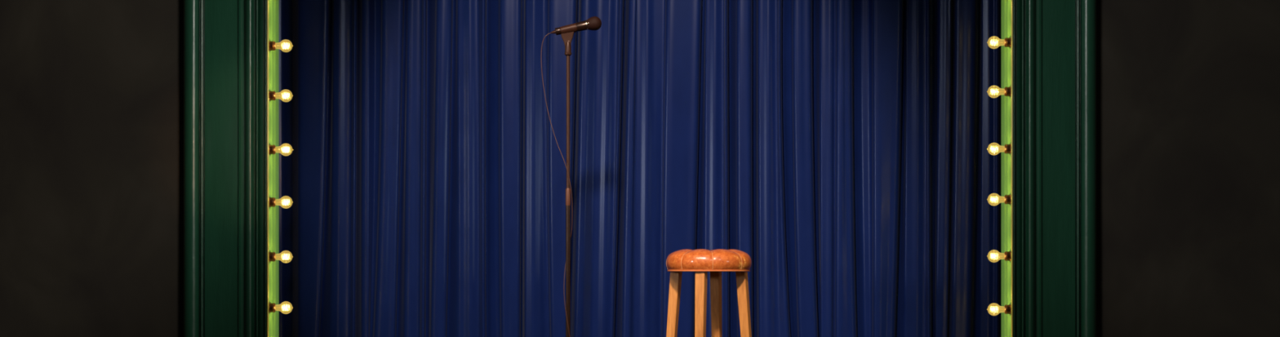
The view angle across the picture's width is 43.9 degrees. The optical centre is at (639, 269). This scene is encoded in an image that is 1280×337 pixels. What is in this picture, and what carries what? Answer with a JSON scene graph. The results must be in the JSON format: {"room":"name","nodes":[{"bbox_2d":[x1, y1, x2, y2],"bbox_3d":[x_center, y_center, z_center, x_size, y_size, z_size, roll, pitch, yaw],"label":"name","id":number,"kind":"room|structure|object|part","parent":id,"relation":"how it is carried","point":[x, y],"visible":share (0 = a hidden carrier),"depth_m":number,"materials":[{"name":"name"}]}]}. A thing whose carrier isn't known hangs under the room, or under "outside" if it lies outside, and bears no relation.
{"room":"comedy club stage","nodes":[
{"label":"comedy club stage","id":0,"kind":"room"},
{"bbox_2d":[0,0,183,336],"bbox_3d":[-4.723,-1.185,7.290,5.554,3.800,0.080,0,0,0],"label":"wall","id":1,"kind":"structure","parent":0,"point":[91,91],"depth_m":7.25,"materials":[{"name":"paint"}]},
{"bbox_2d":[183,0,266,336],"bbox_3d":[-1.880,-0.754,7.242,0.416,2.938,0.216,0,0,0],"label":"trim","id":2,"kind":"structure","parent":1,"relation":"attached to","point":[225,41],"depth_m":7.17,"materials":[{"name":"green paint"}]},
{"bbox_2d":[266,0,279,336],"bbox_3d":[-1.670,-0.545,7.239,0.010,2.520,0.221,0,0,0],"label":"light strip","id":3,"kind":"object","parent":1,"relation":"attached to","point":[273,6],"visible":0.81,"depth_m":7.25,"materials":[{"name":"green"}]},
{"bbox_2d":[268,195,292,208],"bbox_3d":[-1.617,-0.304,7.166,0.107,0.057,0.057,0,0,0],"label":"globe bulb","id":4,"kind":"object","parent":3,"relation":"attached to","point":[272,201],"visible":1,"depth_m":7.16,"materials":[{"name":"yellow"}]},
{"bbox_2d":[269,197,275,207],"bbox_3d":[-1.656,-0.304,7.166,0.025,0.045,0.045,0,0,0],"label":"socket","id":5,"kind":"object","parent":4,"relation":"attached to","point":[272,200],"depth_m":7.15,"materials":[{"name":"brown metal"}]},
{"bbox_2d":[268,39,292,52],"bbox_3d":[-1.617,-1.008,7.166,0.107,0.057,0.057,0,0,0],"label":"globe bulb","id":6,"kind":"object","parent":3,"relation":"attached to","point":[272,45],"visible":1,"depth_m":7.16,"materials":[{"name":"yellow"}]},
{"bbox_2d":[269,40,275,50],"bbox_3d":[-1.656,-1.008,7.166,0.025,0.045,0.045,0,0,0],"label":"socket","id":7,"kind":"object","parent":6,"relation":"attached to","point":[272,44],"depth_m":7.15,"materials":[{"name":"brown metal"}]},
{"bbox_2d":[268,89,292,102],"bbox_3d":[-1.617,-0.784,7.166,0.107,0.057,0.057,0,0,0],"label":"globe bulb","id":8,"kind":"object","parent":3,"relation":"attached to","point":[272,95],"visible":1,"depth_m":7.16,"materials":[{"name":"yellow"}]},
{"bbox_2d":[269,90,275,100],"bbox_3d":[-1.656,-0.784,7.166,0.025,0.045,0.045,0,0,0],"label":"socket","id":9,"kind":"object","parent":8,"relation":"attached to","point":[272,94],"depth_m":7.15,"materials":[{"name":"brown metal"}]},
{"bbox_2d":[268,143,292,155],"bbox_3d":[-1.617,-0.541,7.166,0.107,0.057,0.057,0,0,0],"label":"globe bulb","id":10,"kind":"object","parent":3,"relation":"attached to","point":[272,148],"visible":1,"depth_m":7.16,"materials":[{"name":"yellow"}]},
{"bbox_2d":[269,144,275,154],"bbox_3d":[-1.656,-0.541,7.166,0.025,0.045,0.045,0,0,0],"label":"socket","id":11,"kind":"object","parent":10,"relation":"attached to","point":[272,148],"depth_m":7.15,"materials":[{"name":"brown metal"}]},
{"bbox_2d":[268,250,292,262],"bbox_3d":[-1.617,-0.058,7.166,0.107,0.057,0.057,0,0,0],"label":"globe bulb","id":12,"kind":"object","parent":3,"relation":"attached to","point":[272,255],"visible":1,"depth_m":7.16,"materials":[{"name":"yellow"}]},
{"bbox_2d":[269,252,275,262],"bbox_3d":[-1.656,-0.058,7.166,0.025,0.045,0.045,0,0,0],"label":"socket","id":13,"kind":"object","parent":12,"relation":"attached to","point":[272,255],"depth_m":7.15,"materials":[{"name":"brown metal"}]},
{"bbox_2d":[268,301,293,314],"bbox_3d":[-1.617,0.172,7.166,0.107,0.057,0.057,0,0,0],"label":"globe bulb","id":14,"kind":"object","parent":3,"relation":"attached to","point":[272,306],"visible":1,"depth_m":7.16,"materials":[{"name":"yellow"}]},
{"bbox_2d":[269,302,275,312],"bbox_3d":[-1.656,0.172,7.166,0.025,0.045,0.045,0,0,0],"label":"socket","id":15,"kind":"object","parent":14,"relation":"attached to","point":[272,305],"depth_m":7.15,"materials":[{"name":"brown metal"}]},
{"bbox_3d":[-1.607,0.172,7.166,0.077,0.057,0.057,0,0,0],"label":"glass globe","id":16,"kind":"part","parent":14,"relation":"part of"},
{"bbox_2d":[279,0,1000,336],"bbox_3d":[-0.003,-0.563,8.047,4.407,2.533,0.176,0,0,0],"label":"stage curtain","id":17,"kind":"object","parent":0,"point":[840,146],"visible":0.88,"depth_m":7.99,"materials":[{"name":"blue fabric"}]},
{"bbox_2d":[1096,0,1279,336],"bbox_3d":[4.723,-1.185,7.290,5.554,3.800,0.080,0,0,0],"label":"wall","id":18,"kind":"structure","parent":0,"point":[1188,91],"depth_m":7.25,"materials":[{"name":"paint"}]},
{"bbox_2d":[1000,0,1013,336],"bbox_3d":[1.670,-0.545,7.239,0.010,2.520,0.221,0,0,0],"label":"light strip","id":19,"kind":"object","parent":18,"relation":"attached to","point":[1006,6],"visible":0.81,"depth_m":7.25,"materials":[{"name":"green"}]},
{"bbox_2d":[986,35,1011,48],"bbox_3d":[1.617,-1.024,7.166,0.107,0.057,0.057,0,0,0],"label":"globe bulb","id":20,"kind":"object","parent":19,"relation":"attached to","point":[1007,42],"visible":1,"depth_m":7.16,"materials":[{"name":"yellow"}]},
{"bbox_3d":[1.607,-1.024,7.166,0.077,0.057,0.057,0,0,0],"label":"glass globe","id":21,"kind":"part","parent":20,"relation":"part of"},
{"bbox_2d":[1004,37,1010,47],"bbox_3d":[1.656,-1.024,7.166,0.025,0.045,0.045,0,0,0],"label":"socket","id":22,"kind":"object","parent":20,"relation":"attached to","point":[1006,41],"depth_m":7.15,"materials":[{"name":"brown metal"}]},
{"bbox_2d":[987,302,1011,315],"bbox_3d":[1.617,0.179,7.166,0.107,0.057,0.057,0,0,0],"label":"globe bulb","id":23,"kind":"object","parent":19,"relation":"attached to","point":[1007,308],"visible":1,"depth_m":7.16,"materials":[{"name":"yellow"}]},
{"bbox_3d":[1.607,0.179,7.166,0.077,0.057,0.057,0,0,0],"label":"glass globe","id":24,"kind":"part","parent":23,"relation":"part of"},
{"bbox_2d":[1004,304,1010,314],"bbox_3d":[1.656,0.179,7.166,0.025,0.045,0.045,0,0,0],"label":"socket","id":25,"kind":"object","parent":23,"relation":"attached to","point":[1007,307],"depth_m":7.15,"materials":[{"name":"brown metal"}]},
{"bbox_2d":[987,85,1011,97],"bbox_3d":[1.617,-0.802,7.166,0.107,0.057,0.057,0,0,0],"label":"globe bulb","id":26,"kind":"object","parent":19,"relation":"attached to","point":[1007,91],"visible":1,"depth_m":7.16,"materials":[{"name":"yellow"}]},
{"bbox_2d":[1004,86,1010,96],"bbox_3d":[1.656,-0.802,7.166,0.025,0.045,0.045,0,0,0],"label":"socket","id":27,"kind":"object","parent":26,"relation":"attached to","point":[1006,90],"depth_m":7.15,"materials":[{"name":"brown metal"}]},
{"bbox_2d":[987,249,1011,262],"bbox_3d":[1.617,-0.061,7.166,0.107,0.057,0.057,0,0,0],"label":"globe bulb","id":28,"kind":"object","parent":19,"relation":"attached to","point":[1007,255],"visible":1,"depth_m":7.16,"materials":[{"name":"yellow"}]},
{"bbox_2d":[1004,251,1010,261],"bbox_3d":[1.656,-0.061,7.166,0.025,0.045,0.045,0,0,0],"label":"socket","id":29,"kind":"object","parent":28,"relation":"attached to","point":[1007,254],"depth_m":7.15,"materials":[{"name":"brown metal"}]},
{"bbox_2d":[987,142,1011,155],"bbox_3d":[1.617,-0.544,7.166,0.107,0.057,0.057,0,0,0],"label":"globe bulb","id":30,"kind":"object","parent":19,"relation":"attached to","point":[1007,148],"visible":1,"depth_m":7.16,"materials":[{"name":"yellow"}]},
{"bbox_2d":[1004,144,1010,154],"bbox_3d":[1.656,-0.544,7.166,0.025,0.045,0.045,0,0,0],"label":"socket","id":31,"kind":"object","parent":30,"relation":"attached to","point":[1006,147],"depth_m":7.15,"materials":[{"name":"brown metal"}]},
{"bbox_2d":[987,193,1011,205],"bbox_3d":[1.617,-0.316,7.166,0.107,0.057,0.057,0,0,0],"label":"globe bulb","id":32,"kind":"object","parent":19,"relation":"attached to","point":[1007,198],"visible":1,"depth_m":7.16,"materials":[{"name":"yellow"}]},
{"bbox_2d":[1004,194,1010,204],"bbox_3d":[1.656,-0.316,7.166,0.025,0.045,0.045,0,0,0],"label":"socket","id":33,"kind":"object","parent":32,"relation":"attached to","point":[1006,197],"depth_m":7.15,"materials":[{"name":"brown metal"}]},
{"bbox_2d":[1013,0,1096,336],"bbox_3d":[1.880,-0.754,7.242,0.416,2.938,0.216,0,0,0],"label":"trim","id":34,"kind":"structure","parent":18,"relation":"attached to","point":[1055,41],"depth_m":7.17,"materials":[{"name":"green paint"}]},
{"bbox_3d":[0.000,0.765,3.750,15.000,0.100,10.500,0,0,0],"label":"floor","id":35,"kind":"structure","parent":0,"visible":0},
{"bbox_2d":[560,26,576,336],"bbox_3d":[-0.314,-0.174,6.950,0.260,1.778,0.260,0,0,0],"label":"microphone stand","id":36,"kind":"object","parent":35,"relation":"on","point":[567,33],"visible":1,"depth_m":6.94,"materials":[{"name":"brown metal"}]},
{"bbox_2d":[555,16,601,35],"bbox_3d":[-0.270,-1.066,6.956,0.204,0.082,0.061,0,0,5],"label":"microphone","id":37,"kind":"object","parent":36,"relation":"attached to","point":[594,23],"visible":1,"depth_m":6.93,"materials":[{"name":"brown metal"}]},
{"bbox_2d":[541,30,572,336],"bbox_3d":[-0.797,-0.165,6.788,1.049,1.764,0.177,0,0,-11],"label":"microphone cable","id":38,"kind":"object","parent":37,"relation":"hanging from","point":[553,32],"visible":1,"depth_m":6.94,"materials":[{"name":"brown plastic"}]},
{"bbox_3d":[-0.312,-1.052,6.950,0.072,0.037,0.037,-12,0,0],"label":"handle","id":39,"kind":"part","parent":37,"relation":"part of","materials":[{"name":"brown metal"}]},
{"bbox_2d":[666,248,751,336],"bbox_3d":[0.303,0.313,7.000,0.377,0.805,0.377,0,0,-41],"label":"bar stool","id":40,"kind":"object","parent":35,"relation":"on","point":[700,261],"visible":1,"depth_m":6.92,"materials":[{"name":"brown wood"}]},
{"bbox_3d":[0.139,0.362,7.046,0.090,0.706,0.043,0,0,21],"label":"leg","id":41,"kind":"part","parent":40,"relation":"part of","materials":[{"name":"brown wood"}]},
{"bbox_3d":[0.257,0.362,6.836,0.043,0.706,0.090,0,0,21],"label":"leg","id":42,"kind":"part","parent":40,"relation":"part of","materials":[{"name":"brown wood"}]},
{"bbox_3d":[0.303,-0.043,7.000,0.376,0.093,0.376,0,0,0],"label":"seat","id":43,"kind":"part","parent":40,"relation":"part of","materials":[{"name":"orange leather"}]},
{"bbox_3d":[0.349,0.362,7.164,0.043,0.706,0.090,0,0,21],"label":"leg","id":44,"kind":"part","parent":40,"relation":"part of","materials":[{"name":"brown wood"}]},
{"bbox_3d":[0.467,0.362,6.954,0.090,0.706,0.043,0,0,21],"label":"leg","id":45,"kind":"part","parent":40,"relation":"part of","materials":[{"name":"brown wood"}]}
]}

